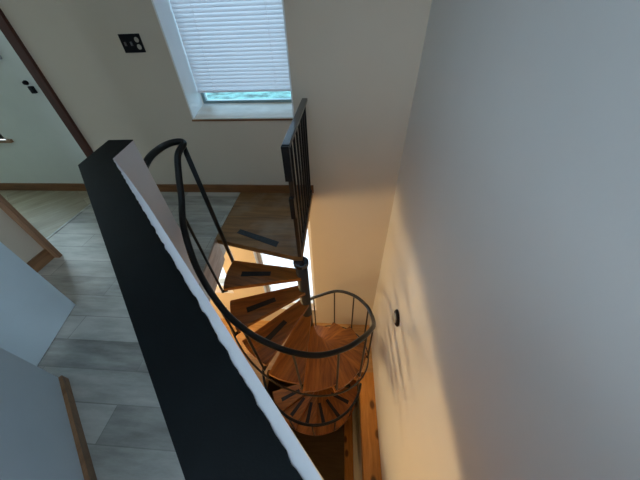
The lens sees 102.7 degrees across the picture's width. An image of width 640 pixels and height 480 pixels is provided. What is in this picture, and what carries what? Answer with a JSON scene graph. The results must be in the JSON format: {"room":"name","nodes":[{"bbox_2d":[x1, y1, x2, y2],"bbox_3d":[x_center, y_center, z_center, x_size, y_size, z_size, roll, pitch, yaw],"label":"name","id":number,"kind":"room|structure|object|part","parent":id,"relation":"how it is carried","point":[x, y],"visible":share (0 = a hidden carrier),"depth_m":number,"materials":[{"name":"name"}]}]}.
{"room":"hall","nodes":[
{"label":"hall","id":0,"kind":"room"},
{"bbox_2d":[0,208,42,262],"bbox_3d":[-2.474,0.555,-0.144,0.200,2.465,3.905,1,43,4],"label":"wall","id":1,"kind":"structure","parent":0,"point":[12,235],"depth_m":1.88,"materials":[{"name":"paint"}]},
{"bbox_2d":[0,194,61,257],"bbox_3d":[-2.320,-0.775,1.298,0.275,2.465,0.030,1,43,4],"label":"trim","id":2,"kind":"structure","parent":1,"relation":"attached to","point":[5,205],"depth_m":1.90,"materials":[{"name":"brown wood"}]},
{"bbox_2d":[26,249,54,272],"bbox_3d":[-2.330,1.428,0.647,0.014,0.100,3.905,1,43,4],"label":"baseboard","id":3,"kind":"structure","parent":1,"relation":"attached to","point":[44,257],"depth_m":2.01,"materials":[{"name":"brown wood"}]},
{"bbox_2d":[0,348,83,479],"bbox_3d":[-0.889,0.248,0.115,1.600,2.465,0.110,32,53,32],"label":"wall","id":4,"kind":"structure","parent":0,"point":[37,442],"depth_m":1.02,"materials":[{"name":"paint"}]},
{"bbox_2d":[0,242,74,365],"bbox_3d":[-1.661,-0.039,0.789,0.036,2.014,0.780,-8,43,-6],"label":"door","id":5,"kind":"structure","parent":4,"relation":"in","point":[33,311],"depth_m":1.44,"materials":[{"name":"paint"}]},
{"bbox_2d":[58,375,96,479],"bbox_3d":[-0.807,1.105,0.963,1.600,0.052,0.016,32,53,32],"label":"baseboard","id":6,"kind":"structure","parent":4,"relation":"attached to","point":[88,471],"depth_m":1.19,"materials":[{"name":"brown wood"}]},
{"bbox_2d":[0,190,239,479],"bbox_3d":[-1.864,1.214,1.110,4.978,0.240,4.938,1,43,4],"label":"floor","id":7,"kind":"structure","parent":0,"point":[97,348],"depth_m":1.56,"materials":[{"name":"wood"}]},
{"bbox_2d":[46,203,90,239],"bbox_3d":[-2.423,-0.223,2.522,0.024,0.004,0.958,1,43,4],"label":"trim","id":8,"kind":"structure","parent":7,"relation":"on","point":[86,207],"depth_m":2.46,"materials":[{"name":"plastic"}]},
{"bbox_2d":[78,140,322,479],"bbox_3d":[-0.244,0.556,0.830,0.234,1.005,2.610,-29,49,-26],"label":"wall","id":9,"kind":"structure","parent":0,"point":[222,423],"depth_m":0.48,"materials":[{"name":"paint"}]},
{"bbox_2d":[203,239,224,291],"bbox_3d":[-0.891,0.220,2.165,0.015,0.258,0.395,-3,43,-1],"label":"trim","id":10,"kind":"structure","parent":9,"relation":"attached to","point":[216,259],"depth_m":2.15,"materials":[{"name":"brown wood"}]},
{"bbox_2d":[0,0,431,324],"bbox_3d":[-1.655,0.210,3.735,5.278,7.250,0.300,1,43,4],"label":"wall","id":11,"kind":"structure","parent":0,"point":[356,63],"depth_m":2.26,"materials":[{"name":"paint"}]},
{"bbox_2d":[0,134,13,142],"bbox_3d":[-3.577,-1.045,2.632,1.045,0.030,0.180,1,43,4],"label":"trim","id":12,"kind":"structure","parent":11,"relation":"attached to","point":[2,140],"depth_m":2.54,"materials":[{"name":"brown wood"}]},
{"bbox_2d":[22,80,37,93],"bbox_3d":[-2.483,-1.306,2.186,0.060,0.098,0.034,1,43,4],"label":"latch","id":13,"kind":"object","parent":11,"relation":"attached to","point":[32,89],"visible":1,"depth_m":2.18,"materials":[{"name":"black metal"}]},
{"bbox_2d":[0,8,92,156],"bbox_3d":[-2.346,-1.487,2.010,0.080,2.377,0.030,1,43,4],"label":"trim","id":14,"kind":"structure","parent":11,"relation":"attached to","point":[6,27],"depth_m":2.14,"materials":[{"name":"brown wood"}]},
{"bbox_2d":[118,33,145,52],"bbox_3d":[-1.424,-1.485,1.935,0.166,0.114,0.018,1,43,4],"label":"switch plate","id":15,"kind":"object","parent":11,"relation":"attached to","point":[131,43],"visible":1,"depth_m":1.93,"materials":[{"name":"black plastic"}]},
{"bbox_2d":[0,183,313,192],"bbox_3d":[-2.127,-0.580,2.835,4.130,0.088,0.016,1,43,4],"label":"baseboard","id":16,"kind":"structure","parent":11,"relation":"attached to","point":[3,186],"depth_m":2.78,"materials":[{"name":"brown wood"}]},
{"bbox_2d":[151,0,293,121],"bbox_3d":[-0.696,-1.693,1.889,0.927,1.455,0.317,1,43,4],"label":"window","id":17,"kind":"structure","parent":11,"relation":"in","point":[264,107],"depth_m":2.26,"materials":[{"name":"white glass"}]},
{"bbox_2d":[170,0,290,92],"bbox_3d":[-0.688,-1.804,1.879,0.887,1.267,0.040,1,43,4],"label":"window blind","id":18,"kind":"object","parent":17,"relation":"attached to","point":[230,45],"visible":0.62,"depth_m":2.07,"materials":[{"name":"white fabric"}]},
{"bbox_3d":[-0.971,-1.794,1.899,0.004,1.220,0.001,1,43,4],"label":"ladder cord","id":19,"kind":"part","parent":18,"relation":"part of","materials":[{"name":"white fabric"}]},
{"bbox_3d":[-0.668,-1.344,2.302,0.887,0.016,0.028,1,43,4],"label":"rail","id":20,"kind":"part","parent":18,"relation":"part of","materials":[{"name":"white plastic"}]},
{"bbox_3d":[-0.406,-1.782,1.858,0.004,1.220,0.001,1,43,4],"label":"ladder cord","id":21,"kind":"part","parent":18,"relation":"part of","materials":[{"name":"white fabric"}]},
{"bbox_3d":[-0.673,-1.171,2.338,0.923,0.080,0.261,1,43,4],"label":"sill","id":22,"kind":"part","parent":17,"relation":"part of","materials":[{"name":"white wood"}]},
{"bbox_2d":[257,221,315,304],"bbox_3d":[-0.476,0.385,3.754,0.795,1.890,0.050,1,43,4],"label":"window","id":23,"kind":"structure","parent":11,"relation":"in","point":[260,257],"depth_m":3.68,"materials":[{"name":"white paint"}]},
{"bbox_2d":[206,91,290,98],"bbox_3d":[2.465,-20.006,28.358,60.000,0.300,51.000,1,43,4],"label":"lawn","id":24,"kind":"structure","parent":0,"point":[270,94],"depth_m":17.39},
{"bbox_2d":[219,229,312,294],"bbox_3d":[0.534,-0.619,7.310,28.000,0.300,6.362,1,43,4],"label":"ground","id":25,"kind":"structure","parent":0,"point":[269,260],"depth_m":5.87,"materials":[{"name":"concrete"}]},
{"bbox_2d":[220,318,372,387],"bbox_3d":[-1.779,3.184,2.917,4.978,0.220,4.938,1,43,4],"label":"floor","id":26,"kind":"structure","parent":0,"point":[358,329],"depth_m":4.29,"materials":[{"name":"brown wood"}]},
{"bbox_2d":[270,397,323,479],"bbox_3d":[-0.462,2.256,3.120,0.090,0.790,2.600,-32,50,-28],"label":"wall","id":27,"kind":"structure","parent":0,"point":[270,397],"depth_m":2.61,"materials":[{"name":"paint"}]},
{"bbox_2d":[268,376,343,479],"bbox_3d":[-1.715,4.687,4.295,4.978,0.100,4.938,1,43,4],"label":"floor","id":28,"kind":"structure","parent":0,"point":[326,452],"depth_m":4.90,"materials":[{"name":"brown wood"}]},
{"bbox_2d":[262,370,361,435],"bbox_3d":[-0.010,2.837,4.088,1.311,2.797,0.717,-8,43,-6],"label":"spiral staircase","id":29,"kind":"structure","parent":28,"relation":"on","point":[308,415],"depth_m":3.66,"materials":[{"name":"brown wood"}]},
{"bbox_2d":[143,138,375,396],"bbox_3d":[-0.111,0.815,2.611,1.401,3.578,1.317,-33,50,-29],"label":"spiral staircase","id":30,"kind":"structure","parent":29,"relation":"on","point":[317,358],"depth_m":2.19,"materials":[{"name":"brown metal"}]},
{"bbox_3d":[-0.832,-0.199,1.984,0.033,1.136,0.066,30,51,30],"label":"newel post","id":31,"kind":"part","parent":30,"relation":"part of","materials":[{"name":"black metal"}]},
{"bbox_2d":[215,193,312,260],"bbox_3d":[-0.501,-0.179,2.422,0.781,0.053,0.944,1,43,4],"label":"landing platform","id":32,"kind":"object","parent":30,"relation":"on","point":[262,223],"visible":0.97,"depth_m":2.33,"materials":[{"name":"brown wood"}]},
{"bbox_2d":[281,98,311,256],"bbox_3d":[-0.145,-0.508,2.058,0.047,0.904,0.984,1,43,4],"label":"landing railing","id":33,"kind":"object","parent":32,"relation":"on","point":[299,120],"visible":1,"depth_m":1.88,"materials":[{"name":"black metal"}]},
{"bbox_3d":[-0.190,-0.439,1.483,0.044,0.215,0.024,1,43,4],"label":"plate","id":34,"kind":"part","parent":33,"relation":"part of","materials":[{"name":"black metal"}]},
{"bbox_3d":[-0.158,-0.839,1.770,0.046,0.025,0.960,1,43,4],"label":"rail","id":35,"kind":"part","parent":33,"relation":"part of","materials":[{"name":"black metal"}]},
{"bbox_3d":[-0.172,-0.197,1.740,0.028,0.878,0.028,1,43,4],"label":"post","id":36,"kind":"part","parent":33,"relation":"part of","materials":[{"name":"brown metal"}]},
{"bbox_3d":[-0.128,-0.211,2.362,0.032,0.018,0.904,1,43,4],"label":"rail","id":37,"kind":"part","parent":33,"relation":"part of","materials":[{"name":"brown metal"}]},
{"bbox_3d":[0.007,1.208,2.868,1.061,1.934,1.386,30,52,31],"label":"rail","id":38,"kind":"part","parent":30,"relation":"part of","materials":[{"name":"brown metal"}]},
{"bbox_2d":[352,381,361,479],"bbox_3d":[0.631,4.011,3.457,0.210,1.880,4.938,1,43,4],"label":"wall","id":39,"kind":"structure","parent":0,"point":[357,460],"depth_m":4.08,"materials":[{"name":"paint"}]},
{"bbox_2d":[344,414,353,479],"bbox_3d":[0.473,4.684,4.092,0.161,0.040,4.938,1,43,4],"label":"trim","id":40,"kind":"structure","parent":39,"relation":"attached to","point":[348,429],"depth_m":4.83,"materials":[{"name":"brown wood"}]},
{"bbox_2d":[369,0,639,479],"bbox_3d":[0.721,2.087,1.576,0.150,7.250,5.088,1,43,4],"label":"wall","id":41,"kind":"structure","parent":0,"point":[510,268],"depth_m":0.83,"materials":[{"name":"white paint"}]},
{"bbox_2d":[359,372,381,479],"bbox_3d":[0.617,3.029,2.971,0.211,0.224,2.750,1,43,4],"label":"trim","id":42,"kind":"structure","parent":41,"relation":"attached to","point":[370,451],"depth_m":3.37,"materials":[{"name":"brown wood"}]},
{"bbox_2d":[393,309,399,326],"bbox_3d":[0.715,0.738,2.426,0.040,0.160,0.160,1,43,4],"label":"light switch","id":43,"kind":"object","parent":41,"relation":"attached to","point":[396,319],"visible":1,"depth_m":2.38,"materials":[{"name":"black plastic"}]}
]}

